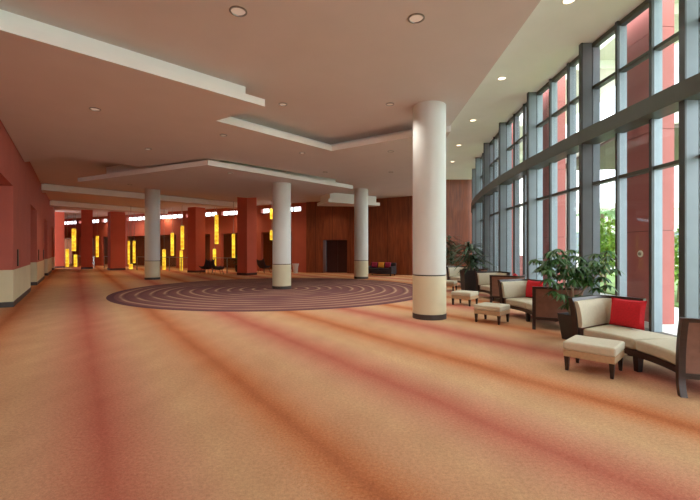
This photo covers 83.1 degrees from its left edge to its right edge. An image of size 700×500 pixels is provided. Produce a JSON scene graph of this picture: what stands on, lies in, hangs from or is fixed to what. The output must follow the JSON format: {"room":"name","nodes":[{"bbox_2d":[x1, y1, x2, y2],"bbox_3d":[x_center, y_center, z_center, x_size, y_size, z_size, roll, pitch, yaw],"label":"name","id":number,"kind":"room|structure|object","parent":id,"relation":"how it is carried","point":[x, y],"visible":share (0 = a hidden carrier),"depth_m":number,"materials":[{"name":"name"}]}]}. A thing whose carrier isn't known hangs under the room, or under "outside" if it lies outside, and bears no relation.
{"room":"hotel lobby","nodes":[
{"label":"hotel lobby","id":0,"kind":"room"},
{"bbox_2d":[0,120,54,301],"bbox_3d":[-10.691,-0.900,11.726,1.304,5.000,52.560,0,0,-35],"label":"wall","id":1,"kind":"structure","parent":0,"point":[27,218],"depth_m":12.60,"materials":[{"name":"red paint"}]},
{"bbox_2d":[17,249,18,265],"bbox_3d":[-10.017,0.230,11.921,0.026,0.500,0.240,0,0,-35],"label":"wall plaque","id":2,"kind":"object","parent":1,"relation":"attached to","point":[17,249],"visible":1,"depth_m":11.86,"materials":[{"name":"brown metal"}]},
{"bbox_2d":[0,267,54,307],"bbox_3d":[-10.564,1.525,11.814,1.014,0.150,52.577,0,0,-35],"label":"baseboard","id":3,"kind":"structure","parent":1,"relation":"attached to","point":[2,304],"depth_m":12.59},
{"bbox_2d":[64,232,291,268],"bbox_3d":[-21.395,0.075,40.115,44.722,3.050,3.052,0,0,28],"label":"wall","id":4,"kind":"structure","parent":0,"point":[165,240],"depth_m":39.50,"materials":[{"name":"brown wood"}]},
{"bbox_2d":[64,202,305,271],"bbox_3d":[-21.741,-0.900,38.425,42.521,5.000,0.250,0,0,28],"label":"wall","id":5,"kind":"structure","parent":0,"point":[298,218],"depth_m":32.90,"materials":[{"name":"red paint"}]},
{"bbox_2d":[0,0,540,218],"bbox_3d":[-9.333,-4.200,24.500,27.523,1.600,77.877,0,0,-35],"label":"ceiling","id":6,"kind":"structure","parent":0,"point":[336,66],"depth_m":6.80,"materials":[{"name":"paint"}]},
{"bbox_2d":[66,214,68,266],"bbox_3d":[-26.476,-0.920,37.000,0.229,4.951,0.229,0,0,-23],"label":"pendant lamp","id":7,"kind":"object","parent":6,"relation":"hanging from","point":[67,249],"visible":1,"depth_m":36.94,"materials":[{"name":"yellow glass"}]},
{"bbox_2d":[72,228,75,250],"bbox_3d":[-25.513,-1.652,36.500,0.287,3.488,0.287,0,0,-23],"label":"pendant lamp","id":8,"kind":"object","parent":6,"relation":"hanging from","point":[73,229],"visible":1,"depth_m":36.40,"materials":[{"name":"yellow glass"}]},
{"bbox_2d":[74,214,76,266],"bbox_3d":[-25.991,-0.913,37.400,0.238,4.966,0.238,0,0,-23],"label":"pendant lamp","id":9,"kind":"object","parent":6,"relation":"hanging from","point":[75,254],"visible":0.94,"depth_m":37.33,"materials":[{"name":"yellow glass"}]},
{"bbox_2d":[96,236,98,256],"bbox_3d":[-22.071,-1.392,34.500,0.194,4.007,0.194,0,0,-23],"label":"pendant lamp","id":10,"kind":"object","parent":6,"relation":"hanging from","point":[97,237],"visible":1,"depth_m":34.42,"materials":[{"name":"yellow glass"}]},
{"bbox_2d":[50,200,167,214],"bbox_3d":[-18.296,-3.224,30.439,1.000,0.348,8.223,0,0,37],"label":"ceiling panel","id":11,"kind":"object","parent":6,"relation":"attached to","point":[64,204],"visible":0.79,"depth_m":29.32,"materials":[{"name":"paint"}]},
{"bbox_2d":[128,241,129,263],"bbox_3d":[-18.816,-1.103,33.600,0.151,4.587,0.151,0,0,-23],"label":"pendant lamp","id":12,"kind":"object","parent":6,"relation":"hanging from","point":[128,241],"visible":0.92,"depth_m":33.53,"materials":[{"name":"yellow glass"}]},
{"bbox_2d":[0,9,264,166],"bbox_3d":[-5.728,-3.199,9.848,4.669,0.398,12.100,0,0,-35],"label":"ceiling panel","id":13,"kind":"object","parent":6,"relation":"attached to","point":[51,76],"visible":1,"depth_m":7.87,"materials":[{"name":"paint"}]},
{"bbox_2d":[89,107,100,110],"bbox_3d":[-5.420,-2.991,8.400,0.225,0.014,0.225,0,0,0],"label":"recessed light","id":14,"kind":"object","parent":13,"relation":"attached to","point":[90,108],"visible":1,"depth_m":8.39,"materials":[{"name":"metal"}]},
{"bbox_2d":[133,240,135,262],"bbox_3d":[-18.033,-1.155,33.000,0.192,4.482,0.192,0,0,-23],"label":"pendant lamp","id":15,"kind":"object","parent":6,"relation":"hanging from","point":[134,242],"visible":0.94,"depth_m":32.93,"materials":[{"name":"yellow glass"}]},
{"bbox_2d":[41,184,236,208],"bbox_3d":[-12.078,-3.224,24.608,1.100,0.348,11.531,0,0,44],"label":"ceiling panel","id":16,"kind":"object","parent":6,"relation":"attached to","point":[45,188],"visible":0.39,"depth_m":22.95,"materials":[{"name":"paint"}]},
{"bbox_2d":[162,249,165,269],"bbox_3d":[-14.872,-0.913,31.600,0.249,4.966,0.249,0,0,-23],"label":"pendant lamp","id":17,"kind":"object","parent":6,"relation":"hanging from","point":[163,250],"visible":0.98,"depth_m":31.49,"materials":[{"name":"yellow glass"}]},
{"bbox_2d":[171,232,173,255],"bbox_3d":[-13.946,-1.478,31.000,0.232,3.836,0.232,0,0,-23],"label":"pendant lamp","id":18,"kind":"object","parent":6,"relation":"hanging from","point":[172,233],"visible":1,"depth_m":30.90,"materials":[{"name":"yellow glass"}]},
{"bbox_2d":[180,250,182,269],"bbox_3d":[-12.983,-0.917,30.400,0.228,4.958,0.228,0,0,-23],"label":"pendant lamp","id":19,"kind":"object","parent":6,"relation":"hanging from","point":[181,251],"visible":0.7,"depth_m":30.30,"materials":[{"name":"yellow glass"}]},
{"bbox_2d":[181,205,183,249],"bbox_3d":[-12.648,-1.717,29.800,0.240,3.358,0.240,0,0,-23],"label":"pendant lamp","id":20,"kind":"object","parent":6,"relation":"hanging from","point":[182,225],"visible":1,"depth_m":29.71,"materials":[{"name":"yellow glass"}]},
{"bbox_2d":[213,207,215,265],"bbox_3d":[-10.020,-1.092,29.200,0.224,4.608,0.224,0,0,-23],"label":"pendant lamp","id":21,"kind":"object","parent":6,"relation":"hanging from","point":[214,248],"visible":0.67,"depth_m":29.20,"materials":[{"name":"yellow glass"}]},
{"bbox_2d":[78,160,352,197],"bbox_3d":[-5.382,-3.084,17.124,6.926,0.628,9.329,0,0,43],"label":"ceiling panel","id":22,"kind":"object","parent":6,"relation":"attached to","point":[210,177],"visible":0.88,"depth_m":15.74,"materials":[{"name":"paint"}]},
{"bbox_2d":[215,207,218,243],"bbox_3d":[-9.659,-1.915,28.600,0.257,2.962,0.257,0,0,-23],"label":"pendant lamp","id":23,"kind":"object","parent":6,"relation":"hanging from","point":[216,214],"visible":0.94,"depth_m":28.50,"materials":[{"name":"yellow glass"}]},
{"bbox_2d":[232,201,234,257],"bbox_3d":[-8.144,-1.419,27.600,0.202,3.955,0.202,0,0,-23],"label":"pendant lamp","id":24,"kind":"object","parent":6,"relation":"hanging from","point":[233,233],"visible":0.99,"depth_m":27.53,"materials":[{"name":"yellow glass"}]},
{"bbox_2d":[229,6,246,16],"bbox_3d":[-1.590,-3.391,5.620,0.250,0.014,0.250,0,0,0],"label":"recessed light","id":25,"kind":"object","parent":6,"relation":"in","point":[239,11],"visible":1,"depth_m":5.62,"materials":[{"name":"metal"}]},
{"bbox_2d":[270,200,272,218],"bbox_3d":[-5.353,-2.754,26.900,0.181,1.285,0.181,0,0,-23],"label":"pendant lamp","id":26,"kind":"object","parent":6,"relation":"hanging from","point":[271,208],"visible":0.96,"depth_m":26.82,"materials":[{"name":"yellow glass"}]},
{"bbox_2d":[270,230,272,239],"bbox_3d":[-5.419,-2.042,27.200,0.173,2.707,0.173,0,0,-23],"label":"pendant lamp","id":27,"kind":"object","parent":6,"relation":"hanging from","point":[271,231],"visible":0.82,"depth_m":27.12,"materials":[{"name":"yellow glass"}]},
{"bbox_2d":[140,117,450,180],"bbox_3d":[-2.375,-3.199,13.185,10.450,0.398,8.030,0,0,0],"label":"ceiling panel","id":28,"kind":"object","parent":6,"relation":"attached to","point":[245,142],"visible":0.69,"depth_m":12.03,"materials":[{"name":"paint"}]},
{"bbox_2d":[317,193,379,206],"bbox_3d":[-0.288,-3.099,25.005,3.737,0.598,2.278,0,0,-33],"label":"ceiling panel","id":29,"kind":"object","parent":6,"relation":"attached to","point":[332,199],"visible":0.89,"depth_m":23.97,"materials":[{"name":"paint"}]},
{"bbox_2d":[408,13,424,23],"bbox_3d":[0.970,-3.391,5.790,0.250,0.014,0.250,0,0,0],"label":"recessed light","id":30,"kind":"object","parent":6,"relation":"in","point":[415,18],"visible":1,"depth_m":5.79,"materials":[{"name":"metal"}]},
{"bbox_2d":[0,263,699,499],"bbox_3d":[-7.915,1.750,27.811,31.868,0.300,75.681,0,0,-41],"label":"floor","id":31,"kind":"structure","parent":0,"point":[115,384],"depth_m":4.17,"materials":[{"name":"carpet"}]},
{"bbox_2d":[55,212,64,267],"bbox_3d":[-26.182,-0.898,35.600,0.750,4.996,0.750,0,0,-36],"label":"pier","id":32,"kind":"object","parent":31,"relation":"on","point":[59,216],"visible":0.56,"depth_m":35.31,"materials":[{"name":"paint"}]},
{"bbox_2d":[81,210,92,268],"bbox_3d":[-22.505,-0.898,33.800,0.850,4.996,0.850,0,0,-34],"label":"pier","id":33,"kind":"object","parent":31,"relation":"on","point":[86,215],"visible":0.98,"depth_m":33.45,"materials":[{"name":"paint"}]},
{"bbox_2d":[107,211,125,269],"bbox_3d":[-18.798,-0.720,31.800,1.080,4.640,1.080,0,0,-42],"label":"pier","id":34,"kind":"object","parent":31,"relation":"on","point":[116,220],"visible":0.97,"depth_m":31.38,"materials":[{"name":"paint"}]},
{"bbox_2d":[144,188,159,279],"bbox_3d":[-10.750,-0.899,21.500,0.784,4.998,0.784,0,0,0],"label":"column","id":35,"kind":"structure","parent":31,"relation":"on","point":[152,196],"depth_m":21.18,"materials":[{"name":"paint"}]},
{"bbox_2d":[137,256,187,271],"bbox_3d":[-14.300,1.061,30.329,6.645,1.078,0.057,0,0,28],"label":"glass railing","id":36,"kind":"object","parent":31,"relation":"on","point":[137,256],"visible":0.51,"depth_m":29.73,"materials":[{"name":"metal"}]},
{"bbox_2d":[187,207,205,272],"bbox_3d":[-11.037,-0.720,28.400,0.870,4.640,0.870,0,0,30],"label":"pier","id":37,"kind":"object","parent":31,"relation":"on","point":[196,215],"visible":0.92,"depth_m":28.09,"materials":[{"name":"paint"}]},
{"bbox_2d":[199,259,214,273],"bbox_3d":[-9.564,1.072,26.424,0.810,1.064,0.720,0,0,36],"label":"lounge chair","id":38,"kind":"object","parent":31,"relation":"on","point":[207,265],"visible":0.84,"depth_m":26.15,"materials":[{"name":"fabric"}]},
{"bbox_2d":[209,258,224,274],"bbox_3d":[-8.736,1.072,25.924,0.810,1.064,0.720,0,0,-36],"label":"lounge chair","id":39,"kind":"object","parent":31,"relation":"on","point":[213,266],"visible":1,"depth_m":25.71,"materials":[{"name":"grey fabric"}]},
{"bbox_2d":[212,257,236,272],"bbox_3d":[-8.450,1.061,27.163,2.892,1.078,0.058,0,0,28],"label":"glass railing","id":40,"kind":"object","parent":31,"relation":"on","point":[212,257],"visible":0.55,"depth_m":27.16,"materials":[{"name":"metal"}]},
{"bbox_2d":[237,197,256,274],"bbox_3d":[-6.623,-0.898,25.400,0.890,4.996,0.890,0,0,31],"label":"pier","id":41,"kind":"object","parent":31,"relation":"on","point":[246,207],"visible":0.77,"depth_m":25.10,"materials":[{"name":"paint"}]},
{"bbox_2d":[257,258,270,272],"bbox_3d":[-6.023,1.072,27.561,0.720,1.064,0.810,0,0,31],"label":"lounge chair","id":42,"kind":"object","parent":31,"relation":"on","point":[261,263],"visible":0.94,"depth_m":27.28,"materials":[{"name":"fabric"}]},
{"bbox_2d":[272,182,290,288],"bbox_3d":[-2.840,-0.584,16.450,0.784,4.368,0.784,0,0,0],"label":"column","id":43,"kind":"structure","parent":31,"relation":"on","point":[281,266],"depth_m":16.12,"materials":[{"name":"paint"}]},
{"bbox_2d":[292,264,298,272],"bbox_3d":[-3.750,1.270,27.200,0.480,0.660,0.480,0,0,0],"label":"planter","id":44,"kind":"object","parent":31,"relation":"on","point":[295,266],"visible":0.91,"depth_m":27.05,"materials":[{"name":"beige"}]},
{"bbox_2d":[354,188,367,278],"bbox_3d":[0.630,-0.899,22.150,0.804,4.998,0.804,0,0,0],"label":"column","id":45,"kind":"structure","parent":31,"relation":"on","point":[360,194],"depth_m":21.80,"materials":[{"name":"paint"}]},
{"bbox_2d":[368,262,395,275],"bbox_3d":[1.952,1.200,24.754,1.750,0.800,0.810,0,0,30],"label":"sofa","id":46,"kind":"object","parent":31,"relation":"on","point":[371,270],"visible":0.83,"depth_m":24.43,"materials":[{"name":"fabric"}]},
{"bbox_2d":[378,262,383,267],"bbox_3d":[1.958,0.937,24.825,0.420,0.351,0.183,0,0,30],"label":"throw pillow","id":47,"kind":"object","parent":46,"relation":"on","point":[380,264],"visible":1,"depth_m":24.76,"materials":[{"name":"yellow fabric"}]},
{"bbox_2d":[385,262,390,267],"bbox_3d":[2.358,0.937,24.596,0.420,0.351,0.183,0,0,30],"label":"throw pillow","id":48,"kind":"object","parent":46,"relation":"on","point":[387,264],"visible":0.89,"depth_m":24.54,"materials":[{"name":"fabric"}]},
{"bbox_2d":[412,100,446,320],"bbox_3d":[1.880,-0.899,9.360,0.794,4.998,0.794,0,0,0],"label":"column","id":49,"kind":"structure","parent":31,"relation":"on","point":[429,117],"depth_m":9.02,"materials":[{"name":"paint"}]},
{"bbox_2d":[446,280,456,290],"bbox_3d":[3.880,1.403,15.600,0.600,0.390,0.570,0,0,29],"label":"ottoman","id":50,"kind":"object","parent":31,"relation":"on","point":[452,283],"visible":0.56,"depth_m":15.31,"materials":[{"name":"beige fabric"}]},
{"bbox_2d":[446,280,456,283],"bbox_3d":[3.880,1.265,15.600,0.600,0.115,0.570,0,0,29],"label":"cushion","id":51,"kind":"object","parent":50,"relation":"on","point":[447,281],"depth_m":15.33,"materials":[{"name":"beige fabric"}]},
{"bbox_2d":[446,235,464,279],"bbox_3d":[5.226,0.353,21.073,1.964,2.494,1.784,0,0,0],"label":"potted palm","id":52,"kind":"object","parent":31,"relation":"on","point":[447,236],"visible":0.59,"depth_m":20.91,"materials":[{"name":"plant"}]},
{"bbox_2d":[446,245,465,265],"bbox_3d":[6.105,0.561,23.651,1.882,2.078,1.702,0,0,-30],"label":"potted palm","id":53,"kind":"object","parent":31,"relation":"on","point":[452,245],"visible":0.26,"depth_m":23.49,"materials":[{"name":"plant"}]},
{"bbox_2d":[451,290,478,305],"bbox_3d":[3.360,1.403,11.550,0.600,0.390,0.570,0,0,41],"label":"ottoman","id":54,"kind":"object","parent":31,"relation":"on","point":[459,294],"visible":0.99,"depth_m":11.38,"materials":[{"name":"beige fabric"}]},
{"bbox_2d":[451,290,478,296],"bbox_3d":[3.360,1.265,11.550,0.600,0.115,0.570,0,0,41],"label":"cushion","id":55,"kind":"object","parent":54,"relation":"on","point":[459,293],"depth_m":11.39,"materials":[{"name":"beige fabric"}]},
{"bbox_2d":[446,266,487,284],"bbox_3d":[4.953,1.167,16.786,1.112,0.865,2.482,0,0,-7],"label":"settee","id":56,"kind":"object","parent":31,"relation":"on","point":[452,274],"visible":0.22,"depth_m":17.55,"materials":[{"name":"beige fabric"}]},
{"bbox_2d":[450,276,459,280],"bbox_3d":[4.918,1.242,17.246,0.747,0.163,1.037,0,0,-19],"label":"seat cushion","id":57,"kind":"object","parent":56,"relation":"on","point":[457,278],"depth_m":17.30,"materials":[{"name":"beige fabric"}]},
{"bbox_2d":[446,241,498,290],"bbox_3d":[4.381,0.629,14.393,1.911,1.943,1.804,0,0,-20],"label":"dracaena","id":58,"kind":"object","parent":31,"relation":"on","point":[467,276],"visible":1,"depth_m":14.10,"materials":[{"name":"plant"}]},
{"bbox_2d":[472,168,474,254],"bbox_3d":[7.267,-1.550,22.793,0.430,6.300,0.110,0,0,15],"label":"post","id":59,"kind":"object","parent":31,"relation":"on","point":[473,170],"visible":0.3,"depth_m":22.78,"materials":[{"name":"metal"}]},
{"bbox_2d":[475,157,481,268],"bbox_3d":[6.604,-1.550,20.085,0.430,6.300,0.110,0,0,12],"label":"post","id":60,"kind":"object","parent":31,"relation":"on","point":[478,161],"visible":0.53,"depth_m":20.05,"materials":[{"name":"metal"}]},
{"bbox_2d":[480,153,482,268],"bbox_3d":[6.436,-1.550,18.698,0.210,6.300,2.780,0,0,11],"label":"window","id":61,"kind":"structure","parent":31,"relation":"on","point":[482,153],"depth_m":19.14,"materials":[{"name":"metal"}]},
{"bbox_2d":[483,143,492,270],"bbox_3d":[6.091,-1.550,17.344,0.430,6.300,0.110,0,0,9],"label":"post","id":62,"kind":"object","parent":31,"relation":"on","point":[487,148],"visible":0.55,"depth_m":17.31,"materials":[{"name":"metal"}]},
{"bbox_2d":[474,302,509,324],"bbox_3d":[3.160,1.403,8.790,0.600,0.390,0.570,0,0,43],"label":"ottoman","id":63,"kind":"object","parent":31,"relation":"on","point":[486,308],"visible":1,"depth_m":8.62,"materials":[{"name":"beige fabric"}]},
{"bbox_2d":[474,302,509,311],"bbox_3d":[3.160,1.265,8.790,0.600,0.115,0.570,0,0,43],"label":"cushion","id":64,"kind":"object","parent":63,"relation":"on","point":[485,306],"depth_m":8.63,"materials":[{"name":"beige fabric"}]},
{"bbox_2d":[490,130,498,270],"bbox_3d":[6.000,-1.550,15.950,0.210,6.300,2.780,0,0,7],"label":"window","id":65,"kind":"structure","parent":31,"relation":"on","point":[495,141],"depth_m":16.39,"materials":[{"name":"metal"}]},
{"bbox_2d":[475,271,525,302],"bbox_3d":[4.724,1.167,12.478,1.112,0.865,2.482,0,0,5],"label":"settee","id":66,"kind":"object","parent":31,"relation":"on","point":[486,281],"visible":0.57,"depth_m":12.95,"materials":[{"name":"beige fabric"}]},
{"bbox_2d":[480,285,489,290],"bbox_3d":[4.786,1.242,12.936,0.747,0.163,1.037,0,0,-7],"label":"seat cushion","id":67,"kind":"object","parent":66,"relation":"on","point":[482,287],"depth_m":13.02,"materials":[{"name":"beige fabric"}]},
{"bbox_2d":[499,122,511,275],"bbox_3d":[5.730,-1.550,14.580,0.430,6.300,0.110,0,0,6],"label":"post","id":68,"kind":"object","parent":31,"relation":"on","point":[505,131],"visible":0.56,"depth_m":14.53,"materials":[{"name":"paint"}]},
{"bbox_2d":[506,102,526,278],"bbox_3d":[5.715,-1.550,13.183,0.210,6.300,2.780,0,0,4],"label":"window","id":69,"kind":"structure","parent":31,"relation":"on","point":[515,118],"depth_m":13.62,"materials":[{"name":"metal"}]},
{"bbox_2d":[527,92,542,279],"bbox_3d":[5.520,-1.550,11.806,0.434,6.300,0.116,0,0,0],"label":"post","id":70,"kind":"object","parent":31,"relation":"on","point":[534,103],"visible":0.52,"depth_m":11.76,"materials":[{"name":"paint"}]},
{"bbox_2d":[497,279,583,329],"bbox_3d":[4.205,1.167,8.853,1.112,0.865,2.482,0,0,-1],"label":"settee","id":71,"kind":"object","parent":31,"relation":"on","point":[541,306],"visible":0.77,"depth_m":7.99,"materials":[{"name":"beige fabric"}]},
{"bbox_2d":[506,297,531,308],"bbox_3d":[4.226,1.242,9.314,0.747,0.163,1.037,0,0,-12],"label":"seat cushion","id":72,"kind":"object","parent":71,"relation":"on","point":[514,302],"depth_m":9.31,"materials":[{"name":"beige fabric"}]},
{"bbox_2d":[526,303,531,310],"bbox_3d":[4.235,1.242,8.392,0.747,0.163,1.037,0,0,11],"label":"seat cushion","id":73,"kind":"object","parent":71,"relation":"on","point":[528,305],"depth_m":8.70,"materials":[{"name":"beige fabric"}]},
{"bbox_2d":[526,280,542,296],"bbox_3d":[4.442,0.949,9.533,0.174,0.422,0.520,0,0,-16],"label":"throw pillow","id":74,"kind":"object","parent":71,"relation":"on","point":[530,283],"visible":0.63,"depth_m":9.55,"materials":[{"name":"fabric"}]},
{"bbox_2d":[536,55,578,287],"bbox_3d":[5.583,-1.550,10.404,0.210,6.300,2.780,0,0,1],"label":"window","id":75,"kind":"structure","parent":31,"relation":"on","point":[570,69],"depth_m":10.29,"materials":[{"name":"metal"}]},
{"bbox_2d":[527,249,624,339],"bbox_3d":[3.959,0.789,6.938,1.398,1.622,1.505,0,0,12],"label":"plant","id":76,"kind":"object","parent":31,"relation":"on","point":[565,320],"visible":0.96,"depth_m":6.85,"materials":[{"name":"green plant"}]},
{"bbox_2d":[579,43,599,295],"bbox_3d":[5.465,-1.550,9.010,0.431,6.300,0.110,0,0,0],"label":"post","id":77,"kind":"object","parent":31,"relation":"on","point":[589,57],"visible":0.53,"depth_m":8.96,"materials":[{"name":"paint"}]},
{"bbox_2d":[563,335,624,378],"bbox_3d":[3.240,1.403,5.250,0.600,0.390,0.570,0,0,45],"label":"ottoman","id":78,"kind":"object","parent":31,"relation":"on","point":[609,351],"visible":1,"depth_m":5.10,"materials":[{"name":"beige fabric"}]},
{"bbox_2d":[563,335,624,356],"bbox_3d":[3.240,1.265,5.250,0.600,0.115,0.570,0,0,45],"label":"cushion","id":79,"kind":"object","parent":78,"relation":"on","point":[577,344],"depth_m":5.10,"materials":[{"name":"beige fabric"}]},
{"bbox_2d":[568,295,699,397],"bbox_3d":[4.013,1.167,5.235,1.112,0.865,2.482,0,0,-7],"label":"settee","id":80,"kind":"object","parent":31,"relation":"on","point":[590,314],"visible":0.77,"depth_m":5.17,"materials":[{"name":"beige fabric"}]},
{"bbox_2d":[609,297,646,330],"bbox_3d":[4.169,0.949,5.939,0.174,0.422,0.520,0,0,-22],"label":"throw pillow","id":81,"kind":"object","parent":80,"relation":"on","point":[628,313],"visible":1,"depth_m":5.87,"materials":[{"name":"fabric"}]},
{"bbox_2d":[583,325,676,349],"bbox_3d":[3.979,1.242,5.695,0.747,0.163,1.037,0,0,-19],"label":"seat cushion","id":82,"kind":"object","parent":80,"relation":"on","point":[629,335],"depth_m":5.58,"materials":[{"name":"beige fabric"}]},
{"bbox_2d":[636,339,676,364],"bbox_3d":[4.096,1.242,4.781,0.747,0.163,1.037,0,0,4],"label":"seat cushion","id":83,"kind":"object","parent":80,"relation":"on","point":[661,350],"depth_m":4.90,"materials":[{"name":"beige fabric"}]},
{"bbox_2d":[592,0,678,336],"bbox_3d":[5.601,-1.550,7.697,0.210,6.300,2.630,0,0,-2],"label":"window","id":84,"kind":"structure","parent":31,"relation":"on","point":[656,45],"depth_m":7.34,"materials":[{"name":"metal"}]},
{"bbox_2d":[679,0,699,317],"bbox_3d":[5.557,-1.550,6.375,0.430,6.300,0.110,0,0,-4],"label":"post","id":85,"kind":"object","parent":31,"relation":"on","point":[689,10],"visible":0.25,"depth_m":6.32,"materials":[{"name":"paint"}]},
{"bbox_3d":[6.209,-1.550,0.832,0.440,6.300,0.167,0,0,0],"label":"post","id":86,"kind":"object","parent":31,"relation":"on","visible":0},
{"bbox_2d":[471,73,699,212],"bbox_3d":[6.572,-2.550,10.459,2.685,0.300,30.214,0,0,1],"label":"beam","id":87,"kind":"structure","parent":86,"relation":"attached to","point":[664,103],"depth_m":8.00,"materials":[{"name":"grey metal"}]},
{"bbox_2d":[306,196,412,274],"bbox_3d":[0.685,-0.900,27.002,7.989,5.000,1.331,0,0,25],"label":"wall","id":88,"kind":"structure","parent":0,"point":[390,224],"depth_m":26.25,"materials":[{"name":"brown wood"}]},
{"bbox_2d":[326,240,346,272],"bbox_3d":[-0.867,0.450,27.951,1.740,2.280,0.121,0,0,18],"label":"door","id":89,"kind":"structure","parent":88,"relation":"in","point":[336,250],"depth_m":27.98,"materials":[{"name":"brown wood"}]},
{"bbox_2d":[446,180,471,265],"bbox_3d":[6.530,-1.550,25.825,5.340,6.300,1.950,0,0,0],"label":"wall","id":90,"kind":"structure","parent":0,"point":[458,192],"depth_m":26.35,"materials":[{"name":"brown wood"}]},
{"bbox_2d":[460,269,480,290],"bbox_3d":[4.360,1.160,14.350,0.599,0.880,0.599,0,0,0],"label":"pot","id":91,"kind":"object","parent":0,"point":[468,280],"depth_m":14.08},
{"bbox_2d":[446,0,644,179],"bbox_3d":[5.400,-4.850,7.495,7.600,0.300,43.010,0,0,0],"label":"ceiling","id":92,"kind":"structure","parent":0,"point":[550,38],"depth_m":10.01,"materials":[{"name":"paint"}]},
{"bbox_2d":[497,76,506,79],"bbox_3d":[4.150,-4.691,10.800,0.250,0.014,0.250,0,0,0],"label":"recessed light","id":93,"kind":"object","parent":92,"relation":"in","point":[501,77],"visible":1,"depth_m":10.80,"materials":[{"name":"white ceramic"}]},
{"bbox_2d":[561,0,575,4],"bbox_3d":[4.120,-4.691,7.430,0.250,0.014,0.250,0,0,0],"label":"recessed light","id":94,"kind":"object","parent":92,"relation":"in","point":[563,2],"visible":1,"depth_m":7.48,"materials":[{"name":"white ceramic"}]},
{"label":"outside","id":95,"kind":"structure","parent":0,"visible":0},
{"bbox_2d":[600,293,678,334],"bbox_3d":[31.027,1.785,12.968,51.507,0.330,54.940,0,0,34],"label":"ground","id":96,"kind":"structure","parent":95,"point":[676,309],"depth_m":9.77,"materials":[{"name":"white concrete"}]},
{"bbox_2d":[512,123,512,274],"bbox_3d":[6.664,-1.860,16.287,0.400,6.960,1.050,0,0,7],"label":"pier","id":97,"kind":"structure","parent":96,"relation":"on","point":[512,123],"depth_m":15.83,"materials":[{"name":"paint"}]},
{"bbox_2d":[520,256,522,275],"bbox_3d":[10.246,0.975,21.718,0.310,1.250,8.658,0,0,7],"label":"wall","id":98,"kind":"structure","parent":96,"relation":"on","point":[521,257],"depth_m":23.82,"materials":[{"name":"paint"}]},
{"bbox_2d":[543,76,564,286],"bbox_3d":[6.255,-1.860,12.159,0.400,6.960,1.050,0,0,4],"label":"pier","id":99,"kind":"structure","parent":96,"relation":"on","point":[561,83],"depth_m":11.69,"materials":[{"name":"ceramic"}]},
{"bbox_2d":[520,203,678,268],"bbox_3d":[22.000,-1.200,38.000,17.000,5.600,9.000,0,0,0],"label":"house","id":100,"kind":"structure","parent":96,"relation":"on","point":[605,205],"depth_m":34.00,"materials":[{"name":"white paint"}]},
{"bbox_2d":[577,270,678,307],"bbox_3d":[27.000,1.595,16.000,36.000,0.050,48.000,0,0,0],"label":"lawn","id":101,"kind":"structure","parent":96,"relation":"on","point":[611,278],"depth_m":16.11,"materials":[{"name":"green plant"}]},
{"bbox_2d":[576,214,614,290],"bbox_3d":[9.780,0.128,15.077,2.084,2.946,2.099,0,0,6],"label":"shrub","id":102,"kind":"object","parent":101,"relation":"on","point":[612,247],"visible":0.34,"depth_m":14.88,"materials":[{"name":"green plant"}]},
{"bbox_2d":[577,204,614,276],"bbox_3d":[13.818,-0.404,21.554,3.704,4.024,3.392,0,0,0],"label":"palm","id":103,"kind":"object","parent":101,"relation":"on","point":[611,212],"visible":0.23,"depth_m":21.32,"materials":[{"name":"green plant"}]},
{"bbox_2d":[577,218,614,281],"bbox_3d":[12.301,0.002,19.260,2.123,3.197,2.214,0,0,23],"label":"shrub","id":104,"kind":"object","parent":101,"relation":"on","point":[606,218],"visible":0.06,"depth_m":19.12,"materials":[{"name":"green plant"}]},
{"bbox_2d":[577,207,614,274],"bbox_3d":[16.857,-0.554,25.556,3.298,4.323,3.448,0,0,0],"label":"palm","id":105,"kind":"object","parent":101,"relation":"on","point":[602,207],"visible":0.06,"depth_m":25.33,"materials":[{"name":"green plant"}]},
{"bbox_2d":[565,111,678,282],"bbox_3d":[10.885,-1.205,14.410,4.507,5.590,6.440,0,0,8],"label":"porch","id":106,"kind":"object","parent":101,"relation":"on","point":[607,148],"visible":0.07,"depth_m":15.32,"materials":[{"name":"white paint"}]},
{"bbox_2d":[674,225,678,301],"bbox_3d":[9.920,0.420,11.896,2.091,2.363,2.110,0,0,0],"label":"shrub","id":107,"kind":"object","parent":101,"relation":"on","point":[676,262],"visible":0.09,"depth_m":11.72,"materials":[{"name":"green plant"}]},
{"bbox_2d":[674,228,678,282],"bbox_3d":[11.526,0.320,13.196,2.014,2.562,1.955,0,0,28],"label":"shrub","id":108,"kind":"object","parent":101,"relation":"on","point":[676,228],"visible":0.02,"depth_m":13.37,"materials":[{"name":"green plant"}]},
{"bbox_2d":[627,0,677,332],"bbox_3d":[6.198,-1.860,8.221,0.400,6.960,1.050,0,0,-2],"label":"pier","id":109,"kind":"structure","parent":96,"relation":"on","point":[638,28],"depth_m":8.09,"materials":[{"name":"paint"}]},
{"bbox_2d":[637,250,642,256],"bbox_3d":[6.030,0.080,8.215,0.030,0.140,0.140,0,0,-2],"label":"round wall fitting","id":110,"kind":"object","parent":109,"relation":"attached to","point":[640,253],"visible":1,"depth_m":8.20,"materials":[{"name":"metal"}]},
{"bbox_3d":[7.421,-1.860,20.455,0.400,6.960,1.050,0,0,14],"label":"pier","id":111,"kind":"object","parent":96,"relation":"on","visible":0},
{"bbox_2d":[520,0,678,162],"bbox_3d":[9.066,-5.575,10.410,4.634,0.450,29.481,0,0,0],"label":"canopy","id":112,"kind":"object","parent":111,"relation":"on","point":[607,49],"visible":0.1,"depth_m":11.65,"materials":[{"name":"white"}]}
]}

